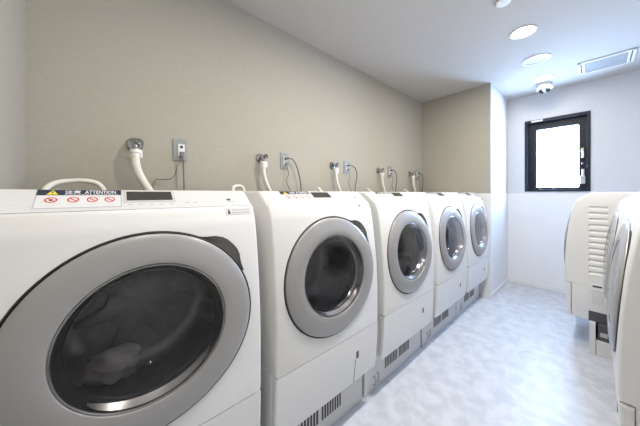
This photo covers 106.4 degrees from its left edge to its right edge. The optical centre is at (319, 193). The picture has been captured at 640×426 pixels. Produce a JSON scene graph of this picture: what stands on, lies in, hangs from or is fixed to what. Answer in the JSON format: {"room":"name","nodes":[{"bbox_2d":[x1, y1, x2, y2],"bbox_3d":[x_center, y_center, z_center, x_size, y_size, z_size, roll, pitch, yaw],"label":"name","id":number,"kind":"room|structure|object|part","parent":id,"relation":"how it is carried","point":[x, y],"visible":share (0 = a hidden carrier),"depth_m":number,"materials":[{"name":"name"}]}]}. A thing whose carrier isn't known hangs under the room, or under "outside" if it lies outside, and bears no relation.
{"room":"laundry","nodes":[
{"label":"laundry","id":0,"kind":"room"},
{"bbox_2d":[0,0,24,188],"bbox_3d":[-0.447,-0.032,0.017,0.120,2.363,2.451,0,0,-41],"label":"wall","id":1,"kind":"structure","parent":0,"point":[12,12],"depth_m":0.85,"materials":[{"name":"beige paint"}]},
{"bbox_2d":[70,269,193,330],"bbox_3d":[-0.493,0.369,0.691,0.325,0.309,0.118,0,0,-41],"label":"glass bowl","id":2,"kind":"object","parent":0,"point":[115,278],"depth_m":0.60,"materials":[{"name":"glass"}]},
{"bbox_2d":[25,0,421,191],"bbox_3d":[-0.005,-0.032,2.104,3.527,2.363,0.120,0,0,-41],"label":"wall","id":3,"kind":"structure","parent":0,"point":[215,76],"depth_m":1.41,"materials":[{"name":"beige paint"}]},
{"bbox_2d":[126,138,143,157],"bbox_3d":[-0.914,-0.228,1.185,0.072,0.106,0.074,0,0,-41],"label":"water tap","id":4,"kind":"object","parent":3,"relation":"attached to","point":[135,145],"visible":0.98,"depth_m":1.18,"materials":[{"name":"silver metal"}]},
{"bbox_3d":[-0.914,-0.235,1.184,0.024,0.045,0.052,0,0,-41],"label":"spout","id":5,"kind":"part","parent":4,"relation":"part of","materials":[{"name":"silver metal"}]},
{"bbox_3d":[-0.891,-0.252,1.184,0.029,0.038,0.036,0,0,22],"label":"knob","id":6,"kind":"part","parent":4,"relation":"part of","materials":[{"name":"silver metal"}]},
{"bbox_2d":[173,138,186,160],"bbox_3d":[-0.782,-0.243,1.341,0.070,0.120,0.012,0,0,-41],"label":"wall outlet","id":7,"kind":"object","parent":3,"relation":"attached to","point":[179,145],"visible":1,"depth_m":1.33,"materials":[{"name":"silver metal"}]},
{"bbox_2d":[152,159,181,189],"bbox_3d":[-0.816,-0.091,1.284,0.134,0.202,0.033,0,0,-41],"label":"earth wire","id":8,"kind":"object","parent":7,"relation":"attached to","point":[180,159],"visible":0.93,"depth_m":1.28,"materials":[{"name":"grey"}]},
{"bbox_2d":[178,144,184,156],"bbox_3d":[-0.777,-0.241,1.343,0.034,0.068,0.006,0,0,-41],"label":"socket","id":9,"kind":"object","parent":7,"relation":"attached to","point":[181,147],"depth_m":1.34,"materials":[{"name":"grey plastic"}]},
{"bbox_2d":[180,152,184,190],"bbox_3d":[-0.763,-0.088,1.330,0.024,0.286,0.029,0,0,-41],"label":"power cord","id":10,"kind":"object","parent":7,"relation":"attached to","point":[182,154],"visible":0.92,"depth_m":1.32,"materials":[{"name":"grey plastic"}]},
{"bbox_2d":[256,154,267,167],"bbox_3d":[-0.393,-0.226,1.639,0.067,0.102,0.074,0,0,-41],"label":"water tap","id":11,"kind":"object","parent":3,"relation":"attached to","point":[260,158],"visible":0.98,"depth_m":1.62,"materials":[{"name":"silver metal"}]},
{"bbox_2d":[262,167,271,190],"bbox_3d":[-0.355,0.004,1.651,0.101,0.365,0.033,0,0,-41],"label":"hose","id":12,"kind":"object","parent":11,"relation":"hanging from","point":[263,168],"visible":0.56,"depth_m":1.63,"materials":[{"name":"beige"}]},
{"bbox_2d":[280,152,288,168],"bbox_3d":[-0.264,-0.243,1.792,0.070,0.120,0.012,0,0,-41],"label":"wall outlet","id":13,"kind":"object","parent":3,"relation":"attached to","point":[282,155],"visible":0.88,"depth_m":1.78,"materials":[{"name":"silver metal"}]},
{"bbox_2d":[284,157,301,190],"bbox_3d":[-0.201,-0.114,1.815,0.144,0.308,0.025,0,0,-36],"label":"power cord","id":14,"kind":"object","parent":13,"relation":"attached to","point":[285,158],"visible":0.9,"depth_m":1.82,"materials":[{"name":"grey plastic"}]},
{"bbox_2d":[329,162,338,172],"bbox_3d":[0.131,-0.226,2.094,0.067,0.102,0.074,0,0,-41],"label":"water tap","id":15,"kind":"object","parent":3,"relation":"attached to","point":[332,165],"visible":1,"depth_m":2.08,"materials":[{"name":"silver metal"}]},
{"bbox_2d":[335,173,341,191],"bbox_3d":[0.169,0.004,2.107,0.101,0.365,0.033,0,0,-41],"label":"hose","id":16,"kind":"object","parent":15,"relation":"hanging from","point":[336,174],"visible":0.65,"depth_m":2.08,"materials":[{"name":"beige plastic"}]},
{"bbox_2d":[344,161,348,173],"bbox_3d":[0.248,-0.243,2.237,0.070,0.120,0.012,0,0,-41],"label":"wall outlet","id":17,"kind":"object","parent":3,"relation":"attached to","point":[346,167],"visible":0.83,"depth_m":2.23,"materials":[{"name":"silver metal"}]},
{"bbox_2d":[347,164,356,191],"bbox_3d":[0.302,-0.114,2.254,0.123,0.308,0.025,0,0,-36],"label":"power cord","id":18,"kind":"object","parent":17,"relation":"attached to","point":[347,164],"visible":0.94,"depth_m":2.26,"materials":[{"name":"grey plastic"}]},
{"bbox_2d":[376,168,383,176],"bbox_3d":[0.647,-0.226,2.543,0.067,0.102,0.074,0,0,-41],"label":"water tap","id":19,"kind":"object","parent":3,"relation":"attached to","point":[378,170],"visible":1,"depth_m":2.53,"materials":[{"name":"silver metal"}]},
{"bbox_2d":[381,176,385,191],"bbox_3d":[0.685,0.004,2.556,0.101,0.365,0.033,0,0,-41],"label":"hose","id":20,"kind":"object","parent":19,"relation":"hanging from","point":[382,181],"visible":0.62,"depth_m":2.53,"materials":[{"name":"beige plastic"}]},
{"bbox_2d":[408,171,414,178],"bbox_3d":[1.144,-0.226,2.976,0.067,0.102,0.074,0,0,-41],"label":"water tap","id":21,"kind":"object","parent":3,"relation":"attached to","point":[409,172],"visible":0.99,"depth_m":2.96,"materials":[{"name":"silver metal"}]},
{"bbox_2d":[225,0,639,102],"bbox_3d":[1.139,-1.263,1.475,4.427,0.100,2.571,0,0,-41],"label":"ceiling","id":22,"kind":"structure","parent":0,"point":[424,50],"depth_m":1.85,"materials":[{"name":"paint"}]},
{"bbox_2d":[494,0,511,7],"bbox_3d":[1.143,-1.196,1.493,0.100,0.034,0.100,0,0,-41],"label":"smoke detector","id":23,"kind":"object","parent":22,"relation":"attached to","point":[497,3],"visible":1,"depth_m":1.49,"materials":[{"name":"white plastic"}]},
{"bbox_2d":[509,25,537,39],"bbox_3d":[1.526,-1.209,1.801,0.166,0.008,0.166,0,0,-41],"label":"recessed light","id":24,"kind":"object","parent":22,"relation":"in","point":[522,32],"visible":1,"depth_m":1.79,"materials":[{"name":"white"}]},
{"bbox_2d":[511,26,534,37],"bbox_3d":[1.526,-1.207,1.801,0.136,0.004,0.136,0,0,-41],"label":"diffuser","id":25,"kind":"object","parent":24,"relation":"attached to","point":[522,32],"depth_m":1.80,"materials":[{"name":"white plastic"}]},
{"bbox_2d":[522,53,550,65],"bbox_3d":[1.957,-1.208,2.169,0.200,0.010,0.200,0,0,-41],"label":"recessed light","id":26,"kind":"object","parent":22,"relation":"in","point":[539,58],"visible":1,"depth_m":2.16,"materials":[{"name":"white"}]},
{"bbox_2d":[533,74,553,81],"bbox_3d":[2.344,-1.209,2.517,0.166,0.008,0.166,0,0,-41],"label":"recessed light","id":27,"kind":"object","parent":22,"relation":"in","point":[547,76],"visible":1,"depth_m":2.51,"materials":[{"name":"white"}]},
{"bbox_2d":[535,75,551,80],"bbox_3d":[2.344,-1.207,2.517,0.136,0.004,0.136,0,0,-41],"label":"diffuser","id":28,"kind":"object","parent":27,"relation":"attached to","point":[544,77],"depth_m":2.51,"materials":[{"name":"white plastic"}]},
{"bbox_2d":[536,82,552,93],"bbox_3d":[2.502,-1.163,2.670,0.144,0.101,0.144,0,0,-41],"label":"dome camera","id":29,"kind":"object","parent":22,"relation":"attached to","point":[543,88],"visible":1,"depth_m":2.63,"materials":[{"name":"white plastic"}]},
{"bbox_2d":[577,47,637,74],"bbox_3d":[2.635,-1.207,2.213,0.310,0.012,0.340,0,0,-41],"label":"ceiling vent","id":30,"kind":"object","parent":22,"relation":"in","point":[627,56],"visible":1,"depth_m":2.19,"materials":[{"name":"white metal"}]},
{"bbox_2d":[422,83,507,192],"bbox_3d":[1.920,-0.032,3.264,0.900,2.363,0.897,0,0,-41],"label":"wall","id":31,"kind":"structure","parent":0,"point":[465,133],"depth_m":2.88,"materials":[{"name":"beige paint"}]},
{"bbox_2d":[491,278,508,297],"bbox_3d":[2.172,1.125,2.877,0.780,0.050,0.010,0,0,-41],"label":"baseboard","id":32,"kind":"structure","parent":31,"relation":"attached to","point":[506,281],"depth_m":2.84,"materials":[{"name":"white"}]},
{"bbox_2d":[332,282,618,425],"bbox_3d":[1.139,1.200,1.475,4.427,0.100,2.571,0,0,-41],"label":"floor","id":33,"kind":"structure","parent":0,"point":[517,356],"depth_m":1.51,"materials":[{"name":"white tile"}]},
{"bbox_2d":[260,376,361,425],"bbox_3d":[-0.175,1.039,1.307,0.660,0.222,0.505,0,0,-41],"label":"stand","id":34,"kind":"object","parent":33,"relation":"on","point":[337,407],"visible":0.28,"depth_m":1.21,"materials":[{"name":"white plastic"}]},
{"bbox_2d":[231,184,377,425],"bbox_3d":[-0.147,0.436,1.333,0.629,0.984,0.716,0,0,-41],"label":"washing machine","id":35,"kind":"object","parent":34,"relation":"on","point":[317,265],"visible":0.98,"depth_m":1.01,"materials":[{"name":"grey plastic"}]},
{"bbox_3d":[0.008,0.017,1.151,0.602,0.053,0.073,0,0,-41],"label":"control panel","id":36,"kind":"part","parent":35,"relation":"part of","materials":[{"name":"white plastic"}]},
{"bbox_3d":[0.006,0.008,1.164,0.126,0.034,0.047,0,0,-41],"label":"display frame","id":37,"kind":"part","parent":35,"relation":"part of","materials":[{"name":"grey plastic"}]},
{"bbox_3d":[0.065,0.805,1.087,0.624,0.244,0.032,0,0,-41],"label":"panel","id":38,"kind":"part","parent":35,"relation":"part of","materials":[{"name":"white plastic"}]},
{"bbox_3d":[0.059,0.367,1.093,0.538,0.511,0.082,0,0,-41],"label":"door","id":39,"kind":"part","parent":35,"relation":"part of","materials":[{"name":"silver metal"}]},
{"bbox_2d":[298,410,317,425],"bbox_3d":[-0.061,1.041,1.080,0.137,0.082,0.003,0,0,-41],"label":"vent","id":40,"kind":"object","parent":34,"relation":"attached to","point":[312,420],"depth_m":1.10,"materials":[{"name":"grey plastic"}]},
{"bbox_2d":[322,392,340,419],"bbox_3d":[0.057,1.041,1.182,0.130,0.082,0.003,0,0,-41],"label":"vent","id":41,"kind":"object","parent":34,"relation":"attached to","point":[330,408],"depth_m":1.18,"materials":[{"name":"grey plastic"}]},
{"bbox_2d":[362,331,419,396],"bbox_3d":[0.338,1.039,1.754,0.660,0.222,0.505,0,0,-41],"label":"stand","id":42,"kind":"object","parent":33,"relation":"on","point":[382,369],"visible":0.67,"depth_m":1.51,"materials":[{"name":"white plastic"}]},
{"bbox_2d":[317,187,433,359],"bbox_3d":[0.366,0.438,1.780,0.629,0.979,0.717,0,0,-41],"label":"washing machine","id":43,"kind":"object","parent":42,"relation":"on","point":[402,229],"visible":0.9,"depth_m":1.47,"materials":[{"name":"grey plastic"}]},
{"bbox_3d":[0.522,0.017,1.598,0.602,0.053,0.073,0,0,-41],"label":"control panel","id":44,"kind":"part","parent":43,"relation":"part of","materials":[{"name":"white plastic"}]},
{"bbox_3d":[0.578,0.805,1.534,0.624,0.244,0.032,0,0,-41],"label":"panel","id":45,"kind":"part","parent":43,"relation":"part of","materials":[{"name":"white plastic"}]},
{"bbox_3d":[0.573,0.367,1.540,0.538,0.511,0.082,0,0,-41],"label":"door","id":46,"kind":"part","parent":43,"relation":"part of","materials":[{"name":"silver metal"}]},
{"bbox_2d":[385,349,396,367],"bbox_3d":[0.452,1.041,1.526,0.137,0.082,0.003,0,0,-41],"label":"vent","id":47,"kind":"object","parent":42,"relation":"attached to","point":[391,358],"depth_m":1.53,"materials":[{"name":"grey plastic"}]},
{"bbox_2d":[399,339,408,355],"bbox_3d":[0.570,1.041,1.629,0.130,0.082,0.003,0,0,-41],"label":"vent","id":48,"kind":"object","parent":42,"relation":"attached to","point":[404,348],"depth_m":1.63,"materials":[{"name":"grey plastic"}]},
{"bbox_2d":[420,303,455,345],"bbox_3d":[0.852,1.039,2.201,0.660,0.222,0.505,0,0,-41],"label":"stand","id":49,"kind":"object","parent":33,"relation":"on","point":[426,333],"visible":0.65,"depth_m":1.96,"materials":[{"name":"white plastic"}]},
{"bbox_2d":[367,188,466,317],"bbox_3d":[0.880,0.438,2.227,0.629,0.979,0.717,0,0,-41],"label":"washing machine","id":50,"kind":"object","parent":49,"relation":"on","point":[446,213],"visible":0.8,"depth_m":1.93,"materials":[{"name":"grey plastic"}]},
{"bbox_3d":[1.035,0.017,2.045,0.602,0.053,0.073,0,0,-41],"label":"control panel","id":51,"kind":"part","parent":50,"relation":"part of","materials":[{"name":"white plastic"}]},
{"bbox_3d":[1.092,0.805,1.980,0.624,0.244,0.032,0,0,-41],"label":"panel","id":52,"kind":"part","parent":50,"relation":"part of","materials":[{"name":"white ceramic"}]},
{"bbox_3d":[1.086,0.367,1.986,0.538,0.511,0.082,0,0,-41],"label":"door","id":53,"kind":"part","parent":50,"relation":"part of","materials":[{"name":"silver metal"}]},
{"bbox_2d":[442,310,446,320],"bbox_3d":[1.084,1.041,2.076,0.130,0.082,0.003,0,0,-41],"label":"vent","id":54,"kind":"object","parent":49,"relation":"attached to","point":[444,315],"depth_m":2.07,"materials":[{"name":"grey plastic"}]},
{"bbox_2d":[456,285,478,315],"bbox_3d":[1.365,1.039,2.648,0.660,0.222,0.505,0,0,-41],"label":"stand","id":55,"kind":"object","parent":33,"relation":"on","point":[461,304],"visible":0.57,"depth_m":2.42,"materials":[{"name":"white plastic"}]},
{"bbox_2d":[403,189,488,292],"bbox_3d":[1.393,0.438,2.674,0.629,0.979,0.717,0,0,-41],"label":"washing machine","id":56,"kind":"object","parent":55,"relation":"on","point":[474,209],"visible":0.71,"depth_m":2.38,"materials":[{"name":"grey plastic"}]},
{"bbox_3d":[1.549,0.017,2.492,0.602,0.053,0.073,0,0,-41],"label":"control panel","id":57,"kind":"part","parent":56,"relation":"part of","materials":[{"name":"white plastic"}]},
{"bbox_3d":[1.605,0.805,2.427,0.624,0.244,0.032,0,0,-41],"label":"panel","id":58,"kind":"part","parent":56,"relation":"part of","materials":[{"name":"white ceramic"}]},
{"bbox_3d":[1.600,0.367,2.433,0.538,0.511,0.082,0,0,-41],"label":"door","id":59,"kind":"part","parent":56,"relation":"part of","materials":[{"name":"silver metal"}]},
{"bbox_2d":[589,320,612,360],"bbox_3d":[2.352,1.039,1.756,0.660,0.222,0.505,0,0,-41],"label":"stand","id":60,"kind":"object","parent":33,"relation":"on","point":[599,345],"visible":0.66,"depth_m":1.69,"materials":[{"name":"white plastic"}]},
{"bbox_3d":[2.199,1.039,1.931,0.660,0.222,0.030,0,0,-41],"label":"plate","id":61,"kind":"part","parent":60,"relation":"part of","materials":[{"name":"white plastic"}]},
{"bbox_2d":[564,192,638,324],"bbox_3d":[2.307,0.459,1.839,0.629,0.938,0.594,0,0,-41],"label":"washing machine","id":62,"kind":"object","parent":60,"relation":"on","point":[591,215],"visible":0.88,"depth_m":1.76,"materials":[{"name":"grey plastic"}]},
{"bbox_3d":[2.141,0.367,2.033,0.538,0.511,0.082,0,0,-41],"label":"door","id":63,"kind":"part","parent":62,"relation":"part of","materials":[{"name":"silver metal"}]},
{"bbox_3d":[2.135,0.805,2.039,0.624,0.244,0.032,0,0,-41],"label":"panel","id":64,"kind":"part","parent":62,"relation":"part of","materials":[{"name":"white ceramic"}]},
{"bbox_3d":[-0.673,1.039,0.874,0.660,0.222,0.505,0,0,-41],"label":"stand","id":65,"kind":"object","parent":33,"relation":"on","visible":0},
{"bbox_2d":[0,178,260,425],"bbox_3d":[-0.661,0.431,0.887,0.629,0.993,0.717,0,0,-41],"label":"washing machine","id":66,"kind":"object","parent":65,"relation":"on","point":[174,274],"visible":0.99,"depth_m":0.67,"materials":[{"name":"white plastic"}]},
{"bbox_2d":[81,342,141,386],"bbox_3d":[-0.652,0.533,0.756,0.135,0.103,0.117,0,0,-16],"label":"cloth","id":67,"kind":"object","parent":66,"relation":"in","point":[113,364],"visible":0.97,"depth_m":0.73,"materials":[{"name":"grey fabric"}]},
{"bbox_3d":[-0.505,0.017,0.705,0.602,0.053,0.073,0,0,-41],"label":"control panel","id":68,"kind":"part","parent":66,"relation":"part of","materials":[{"name":"white plastic"}]},
{"bbox_2d":[131,157,152,189],"bbox_3d":[-0.871,0.004,1.202,0.124,0.365,0.043,0,0,-41],"label":"hose","id":69,"kind":"object","parent":66,"relation":"attached to","point":[135,161],"visible":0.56,"depth_m":1.17,"materials":[{"name":"beige plastic"}]},
{"bbox_3d":[-0.508,0.008,0.717,0.126,0.034,0.047,0,0,-41],"label":"display frame","id":70,"kind":"part","parent":66,"relation":"part of","materials":[{"name":"grey"}]},
{"bbox_3d":[-0.449,0.805,0.640,0.624,0.244,0.032,0,0,-41],"label":"panel","id":71,"kind":"part","parent":66,"relation":"part of","materials":[{"name":"white plastic"}]},
{"bbox_3d":[1.434,1.039,0.730,0.660,0.222,0.505,0,0,-41],"label":"stand","id":72,"kind":"object","parent":33,"relation":"on","visible":0},
{"bbox_2d":[607,200,639,425],"bbox_3d":[1.392,0.459,0.772,0.629,0.938,0.594,0,0,-41],"label":"washing machine","id":73,"kind":"object","parent":72,"relation":"on","point":[623,283],"visible":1,"depth_m":0.78,"materials":[{"name":"grey plastic"}]},
{"bbox_3d":[1.209,0.366,0.985,0.362,0.344,0.030,0,0,-41],"label":"door glass","id":74,"kind":"part","parent":73,"relation":"part of","materials":[{"name":"glass"}]},
{"bbox_3d":[1.225,0.367,0.967,0.538,0.511,0.082,0,0,-41],"label":"door","id":75,"kind":"part","parent":73,"relation":"part of","materials":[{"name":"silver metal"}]},
{"bbox_3d":[1.220,0.805,0.973,0.624,0.244,0.032,0,0,-41],"label":"panel","id":76,"kind":"part","parent":73,"relation":"part of","materials":[{"name":"white plastic"}]},
{"bbox_3d":[1.947,1.039,1.178,0.660,0.222,0.505,0,0,-41],"label":"stand","id":77,"kind":"object","parent":33,"relation":"on","visible":0},
{"bbox_2d":[603,192,639,359],"bbox_3d":[1.904,0.459,1.220,0.629,0.938,0.594,0,0,-41],"label":"washing machine","id":78,"kind":"object","parent":77,"relation":"on","point":[615,224],"visible":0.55,"depth_m":1.31,"materials":[{"name":"grey plastic"}]},
{"bbox_3d":[1.722,0.366,1.433,0.362,0.344,0.030,0,0,-41],"label":"door glass","id":79,"kind":"part","parent":78,"relation":"part of","materials":[{"name":"glass"}]},
{"bbox_3d":[1.738,0.367,1.415,0.538,0.511,0.082,0,0,-41],"label":"door","id":80,"kind":"part","parent":78,"relation":"part of","materials":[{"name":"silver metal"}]},
{"bbox_3d":[1.789,0.017,1.356,0.602,0.053,0.073,0,0,-41],"label":"control panel","id":81,"kind":"part","parent":78,"relation":"part of","materials":[{"name":"white plastic"}]},
{"bbox_2d":[508,70,639,192],"bbox_3d":[3.018,-0.032,2.596,0.120,2.363,1.554,0,0,-41],"label":"wall","id":82,"kind":"structure","parent":0,"point":[613,102],"depth_m":2.55,"materials":[{"name":"white paint"}]},
{"bbox_2d":[476,193,588,297],"bbox_3d":[2.422,0.575,2.592,0.784,1.150,2.331,0,0,-41],"label":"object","id":83,"kind":"structure","parent":82,"relation":"attached to","point":[527,231],"depth_m":2.89,"materials":[{"name":"white paint"}]},
{"bbox_2d":[509,278,565,293],"bbox_3d":[2.971,1.125,2.545,0.010,0.050,1.540,0,0,-41],"label":"baseboard","id":84,"kind":"structure","parent":82,"relation":"attached to","point":[522,282],"depth_m":2.91,"materials":[{"name":"white"}]},
{"bbox_2d":[525,110,590,191],"bbox_3d":[2.794,-0.460,2.840,0.128,0.876,0.548,0,0,-41],"label":"window","id":85,"kind":"structure","parent":82,"relation":"in","point":[583,119],"depth_m":2.79,"materials":[{"name":"black metal"}]},
{"bbox_3d":[2.912,-0.188,2.655,0.057,0.165,0.040,0,0,-41],"label":"handle","id":86,"kind":"part","parent":85,"relation":"part of","materials":[{"name":"silver metal"}]}
]}

